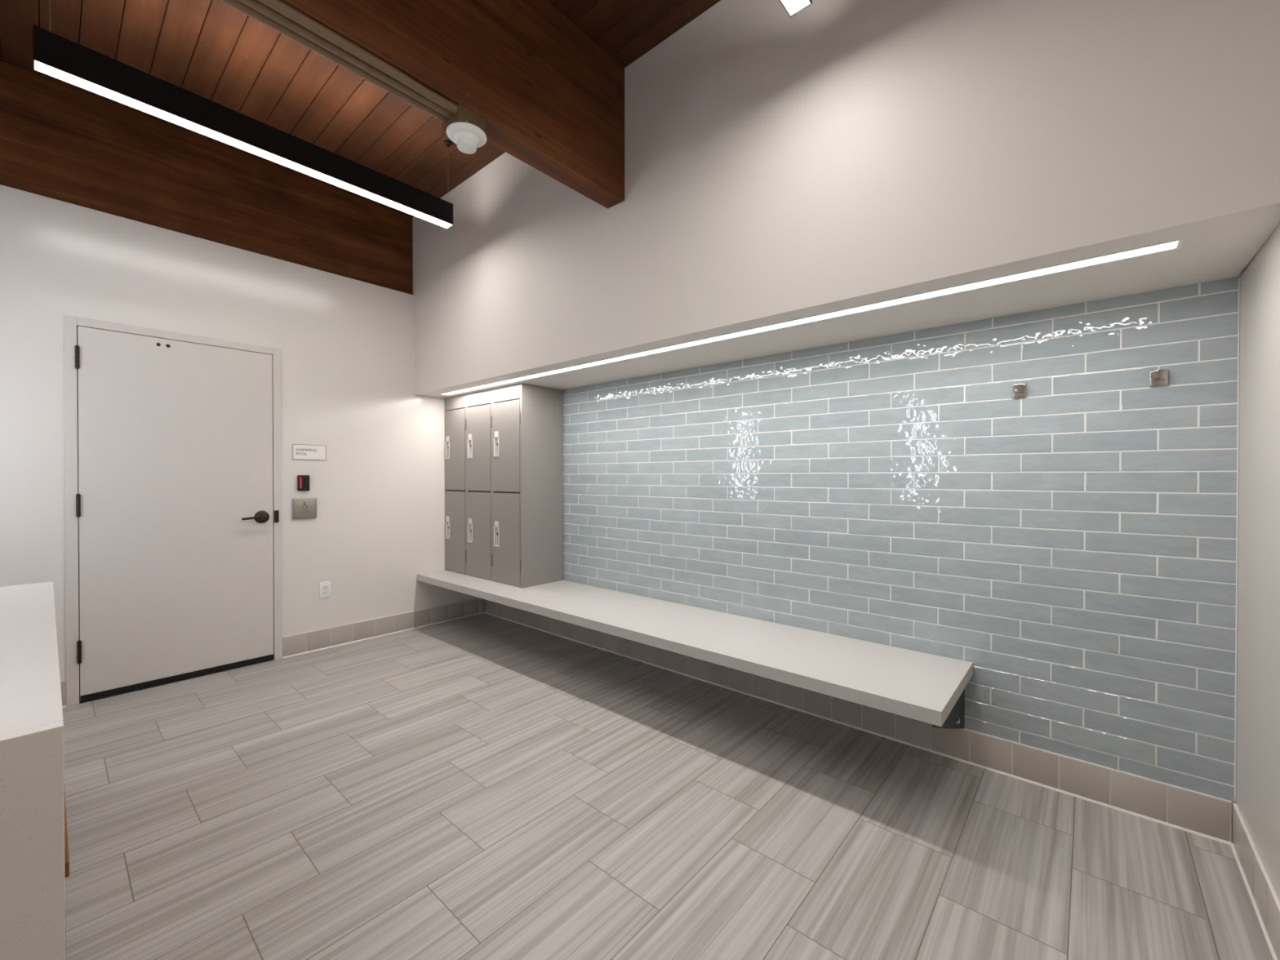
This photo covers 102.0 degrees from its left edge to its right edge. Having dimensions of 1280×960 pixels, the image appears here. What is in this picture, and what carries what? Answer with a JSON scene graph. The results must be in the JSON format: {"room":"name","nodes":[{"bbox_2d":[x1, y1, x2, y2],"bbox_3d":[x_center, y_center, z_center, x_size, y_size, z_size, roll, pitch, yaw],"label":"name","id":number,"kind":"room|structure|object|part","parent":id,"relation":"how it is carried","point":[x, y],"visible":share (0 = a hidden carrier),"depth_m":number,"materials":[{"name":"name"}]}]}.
{"room":"changing room","nodes":[
{"label":"changing room","id":0,"kind":"room"},
{"bbox_2d":[0,184,484,680],"bbox_3d":[-2.616,-0.147,3.660,0.120,2.815,3.360,0,1,41],"label":"wall","id":1,"kind":"structure","parent":0,"point":[347,344],"depth_m":3.68,"materials":[{"name":"paint"}]},
{"bbox_2d":[60,680,66,707],"bbox_3d":[-3.436,1.193,2.625,0.014,0.149,0.706,0,1,41],"label":"baseboard","id":2,"kind":"structure","parent":1,"relation":"attached to","point":[63,683],"depth_m":2.88,"materials":[{"name":"tile"}]},
{"bbox_2d":[63,315,282,706],"bbox_3d":[-2.886,0.171,3.290,0.182,2.184,1.027,0,1,41],"label":"door","id":3,"kind":"structure","parent":1,"relation":"in","point":[173,511],"depth_m":3.21,"materials":[{"name":"paint"}]},
{"bbox_3d":[-2.613,0.256,3.507,0.056,0.034,0.139,0,1,41],"label":"lever handle","id":4,"kind":"part","parent":3,"relation":"part of","materials":[{"name":"brown metal"}]},
{"bbox_3d":[-2.550,0.256,3.634,0.009,0.086,0.030,0,1,41],"label":"strike plate","id":5,"kind":"part","parent":3,"relation":"part of","materials":[{"name":"brown metal"}]},
{"bbox_2d":[297,475,309,490],"bbox_3d":[-2.439,0.021,3.755,0.023,0.113,0.073,0,1,41],"label":"card reader","id":6,"kind":"object","parent":1,"relation":"attached to","point":[303,481],"visible":1,"depth_m":3.75,"materials":[{"name":"black plastic"}]},
{"bbox_3d":[-2.423,0.021,3.757,0.002,0.098,0.028,0,1,41],"label":"plate","id":7,"kind":"part","parent":6,"relation":"part of","materials":[{"name":"black plastic"}]},
{"bbox_2d":[292,497,316,519],"bbox_3d":[-2.435,0.206,3.763,0.021,0.150,0.151,0,1,41],"label":"plate","id":8,"kind":"object","parent":1,"relation":"attached to","point":[302,508],"visible":1,"depth_m":3.75,"materials":[{"name":"metal"}]},
{"bbox_2d":[292,444,326,460],"bbox_3d":[-2.418,-0.203,3.791,0.006,0.111,0.216,0,1,41],"label":"room sign","id":9,"kind":"object","parent":1,"relation":"attached to","point":[300,451],"visible":1,"depth_m":3.79,"materials":[{"name":"white plastic"}]},
{"bbox_2d":[320,581,330,598],"bbox_3d":[-2.352,0.820,3.871,0.009,0.116,0.072,0,1,41],"label":"wall outlet","id":10,"kind":"object","parent":1,"relation":"attached to","point":[325,587],"visible":1,"depth_m":3.87,"materials":[{"name":"white plastic"}]},
{"bbox_2d":[322,590,328,595],"bbox_3d":[-2.351,0.840,3.870,0.005,0.029,0.034,0,1,41],"label":"receptacle","id":11,"kind":"object","parent":10,"relation":"attached to","point":[324,592],"depth_m":3.87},
{"bbox_2d":[322,585,328,589],"bbox_3d":[-2.351,0.800,3.870,0.005,0.029,0.034,0,1,41],"label":"receptacle","id":12,"kind":"object","parent":10,"relation":"attached to","point":[324,587],"depth_m":3.87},
{"bbox_2d":[282,597,484,657],"bbox_3d":[-1.999,1.182,4.275,0.014,0.149,1.613,0,1,41],"label":"baseboard","id":13,"kind":"structure","parent":1,"relation":"attached to","point":[293,645],"depth_m":4.14,"materials":[{"name":"tile"}]},
{"bbox_2d":[0,0,720,217],"bbox_3d":[-0.813,-2.259,2.052,5.013,0.100,3.634,0,1,41],"label":"ceiling","id":14,"kind":"structure","parent":0,"point":[211,50],"depth_m":2.74,"materials":[{"name":"brown wood"}]},
{"bbox_2d":[0,60,413,294],"bbox_3d":[-2.861,-1.886,3.420,0.130,0.664,2.695,0,1,41],"label":"ceiling beam","id":15,"kind":"structure","parent":14,"relation":"attached to","point":[59,141],"depth_m":3.28,"materials":[{"name":"brown wood"}]},
{"bbox_2d":[32,15,453,228],"bbox_3d":[-1.839,-1.941,2.752,0.080,0.545,1.801,0,1,41],"label":"linear pendant light","id":16,"kind":"object","parent":14,"relation":"hanging from","point":[55,55],"visible":1,"depth_m":2.48,"materials":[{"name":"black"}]},
{"bbox_2d":[280,0,624,208],"bbox_3d":[-1.016,-1.852,1.813,0.129,0.710,2.696,0,1,41],"label":"ceiling beam","id":17,"kind":"structure","parent":14,"relation":"attached to","point":[548,95],"depth_m":2.27,"materials":[{"name":"brown wood"}]},
{"bbox_2d":[220,0,447,123],"bbox_3d":[-1.363,-1.478,1.475,0.037,0.037,1.722,0,1,41],"label":"conduit","id":18,"kind":"object","parent":17,"relation":"attached to","point":[237,5],"visible":0.65,"depth_m":1.79,"materials":[{"name":"brown metal"}]},
{"bbox_2d":[237,0,453,119],"bbox_3d":[-1.333,-1.478,1.448,0.037,0.037,1.722,0,1,41],"label":"conduit","id":19,"kind":"object","parent":17,"relation":"attached to","point":[255,5],"visible":0.7,"depth_m":1.78,"materials":[{"name":"brown metal"}]},
{"bbox_2d":[257,0,457,114],"bbox_3d":[-1.301,-1.478,1.421,0.041,0.037,1.722,0,1,41],"label":"conduit","id":20,"kind":"object","parent":17,"relation":"attached to","point":[278,6],"visible":1,"depth_m":1.78,"materials":[{"name":"brown metal"}]},
{"bbox_2d":[442,103,485,133],"bbox_3d":[-0.727,-1.468,2.147,0.125,0.063,0.125,0,1,41],"label":"junction box","id":21,"kind":"object","parent":17,"relation":"attached to","point":[463,114],"visible":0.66,"depth_m":2.10,"materials":[{"name":"brown paint"}]},
{"bbox_2d":[446,121,486,154],"bbox_3d":[-0.720,-1.405,2.153,0.160,0.062,0.160,0,1,41],"label":"smoke detector","id":22,"kind":"object","parent":21,"relation":"attached to","point":[468,137],"visible":1,"depth_m":2.12,"materials":[{"name":"white plastic"}]},
{"bbox_2d":[779,0,812,17],"bbox_3d":[-0.014,-1.930,1.162,0.080,0.545,1.801,0,1,41],"label":"linear pendant light","id":23,"kind":"object","parent":14,"relation":"hanging from","point":[792,7],"visible":1,"depth_m":1.81,"materials":[{"name":"white plastic"}]},
{"bbox_2d":[62,613,1273,959],"bbox_3d":[-0.780,1.321,2.083,4.973,0.100,3.580,0,1,41],"label":"floor","id":24,"kind":"structure","parent":0,"point":[483,786],"depth_m":1.89,"materials":[{"name":"tile"}]},
{"bbox_2d":[0,581,69,959],"bbox_3d":[-1.901,0.848,1.256,1.855,0.858,0.662,0,1,41],"label":"countertop","id":25,"kind":"structure","parent":24,"relation":"on","point":[34,856],"depth_m":0.88,"materials":[{"name":"stone"}]},
{"bbox_2d":[64,789,69,878],"bbox_3d":[-1.903,0.686,1.262,1.802,0.027,0.653,0,1,41],"label":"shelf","id":26,"kind":"object","parent":25,"relation":"attached to","point":[66,843],"depth_m":0.95,"materials":[{"name":"brown wood"}]},
{"bbox_2d":[412,0,1279,398],"bbox_3d":[0.026,-1.465,3.135,4.863,1.502,0.665,0,1,41],"label":"wall","id":27,"kind":"structure","parent":0,"point":[829,156],"depth_m":2.00,"materials":[{"name":"paint"}]},
{"bbox_2d":[440,238,1184,395],"bbox_3d":[-0.026,-0.719,2.959,4.334,0.016,0.084,0,1,41],"label":"recessed light","id":28,"kind":"object","parent":27,"relation":"in","point":[1171,245],"visible":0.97,"depth_m":2.06,"materials":[{"name":"white plastic"}]},
{"bbox_2d":[562,274,1239,843],"bbox_3d":[0.299,-0.478,3.424,4.823,3.480,0.122,0,1,41],"label":"wall","id":29,"kind":"structure","parent":0,"point":[1072,541],"depth_m":2.28,"materials":[{"name":"blue tile"}]},
{"bbox_2d":[417,569,973,728],"bbox_3d":[-0.204,0.960,3.359,3.923,0.306,0.647,0,1,41],"label":"bench","id":30,"kind":"object","parent":29,"relation":"attached to","point":[922,686],"visible":0.92,"depth_m":2.54,"materials":[{"name":"white stone"}]},
{"bbox_2d":[444,383,563,587],"bbox_3d":[-1.175,0.040,4.360,1.132,1.520,0.399,0,1,41],"label":"lockers","id":31,"kind":"object","parent":30,"relation":"on","point":[504,445],"visible":1,"depth_m":4.06,"materials":[{"name":"grey metal"}]},
{"bbox_3d":[-1.684,0.441,4.555,0.068,0.152,0.020,0,1,41],"label":"recessed pull","id":32,"kind":"part","parent":31,"relation":"part of","materials":[{"name":"metal"}]},
{"bbox_3d":[-1.684,-0.262,4.551,0.068,0.152,0.020,0,1,41],"label":"recessed pull","id":33,"kind":"part","parent":31,"relation":"part of","materials":[{"name":"metal"}]},
{"bbox_3d":[-1.590,-0.260,4.474,0.326,0.692,0.019,0,1,41],"label":"door","id":34,"kind":"part","parent":31,"relation":"part of","materials":[{"name":"grey metal"}]},
{"bbox_3d":[-1.590,0.442,4.478,0.326,0.691,0.019,0,1,41],"label":"door","id":35,"kind":"part","parent":31,"relation":"part of","materials":[{"name":"grey metal"}]},
{"bbox_3d":[-1.408,0.442,4.315,0.068,0.152,0.020,0,1,41],"label":"recessed pull","id":36,"kind":"part","parent":31,"relation":"part of","materials":[{"name":"metal"}]},
{"bbox_3d":[-1.408,-0.260,4.311,0.068,0.152,0.020,0,1,41],"label":"recessed pull","id":37,"kind":"part","parent":31,"relation":"part of","materials":[{"name":"metal"}]},
{"bbox_3d":[-1.309,-0.258,4.229,0.341,0.692,0.019,0,1,41],"label":"door","id":38,"kind":"part","parent":31,"relation":"part of","materials":[{"name":"grey metal"}]},
{"bbox_3d":[-1.309,0.444,4.234,0.341,0.691,0.019,0,1,41],"label":"door","id":39,"kind":"part","parent":31,"relation":"part of","materials":[{"name":"grey metal"}]},
{"bbox_3d":[-1.119,0.444,4.064,0.068,0.152,0.020,0,1,41],"label":"recessed pull","id":40,"kind":"part","parent":31,"relation":"part of","materials":[{"name":"metal"}]},
{"bbox_3d":[-1.119,-0.258,4.059,0.068,0.152,0.020,0,1,41],"label":"recessed pull","id":41,"kind":"part","parent":31,"relation":"part of","materials":[{"name":"metal"}]},
{"bbox_3d":[-1.124,0.343,4.058,0.052,0.042,0.002,0,1,41],"label":"number plate","id":42,"kind":"part","parent":31,"relation":"part of","materials":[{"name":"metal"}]},
{"bbox_3d":[-1.019,-0.256,3.976,0.344,0.692,0.019,0,1,41],"label":"door","id":43,"kind":"part","parent":31,"relation":"part of","materials":[{"name":"grey metal"}]},
{"bbox_3d":[-1.019,0.445,3.981,0.344,0.691,0.019,0,1,41],"label":"door","id":44,"kind":"part","parent":31,"relation":"part of","materials":[{"name":"grey metal"}]},
{"bbox_2d":[484,599,1231,844],"bbox_3d":[0.300,1.188,3.346,4.681,0.149,0.014,0,1,41],"label":"baseboard","id":45,"kind":"structure","parent":29,"relation":"attached to","point":[1197,813],"depth_m":2.33,"materials":[{"name":"tile"}]},
{"bbox_2d":[1012,383,1026,398],"bbox_3d":[1.601,-0.378,2.188,0.050,0.058,0.030,0,1,41],"label":"robe hook","id":46,"kind":"object","parent":29,"relation":"attached to","point":[1020,390],"visible":1,"depth_m":2.18,"materials":[{"name":"silver metal"}]},
{"bbox_3d":[1.599,-0.386,2.186,0.031,0.033,0.024,0,1,41],"label":"hook arm","id":47,"kind":"part","parent":46,"relation":"part of","materials":[{"name":"silver metal"}]},
{"bbox_2d":[1149,369,1168,386],"bbox_3d":[1.917,-0.378,1.913,0.050,0.058,0.030,0,1,41],"label":"robe hook","id":48,"kind":"object","parent":29,"relation":"attached to","point":[1157,378],"visible":1,"depth_m":1.91,"materials":[{"name":"silver metal"}]},
{"bbox_3d":[1.915,-0.386,1.910,0.031,0.033,0.024,0,1,41],"label":"hook arm","id":49,"kind":"part","parent":48,"relation":"part of","materials":[{"name":"silver metal"}]},
{"bbox_2d":[1235,222,1279,901],"bbox_3d":[1.071,-0.459,0.525,0.150,3.480,3.480,0,1,41],"label":"wall","id":50,"kind":"structure","parent":0,"point":[1258,646],"depth_m":1.56,"materials":[{"name":"paint"}]},
{"bbox_2d":[1234,276,1239,802],"bbox_3d":[2.076,0.210,1.801,0.004,1.826,0.005,0,1,41],"label":"trim","id":51,"kind":"structure","parent":50,"relation":"attached to","point":[1237,425],"depth_m":1.80,"materials":[{"name":"silver metal"}]},
{"bbox_2d":[1230,802,1279,959],"bbox_3d":[0.967,1.207,0.542,0.014,0.149,3.348,0,1,41],"label":"baseboard","id":52,"kind":"structure","parent":50,"relation":"attached to","point":[1265,901],"depth_m":1.53,"materials":[{"name":"tile"}]}
]}

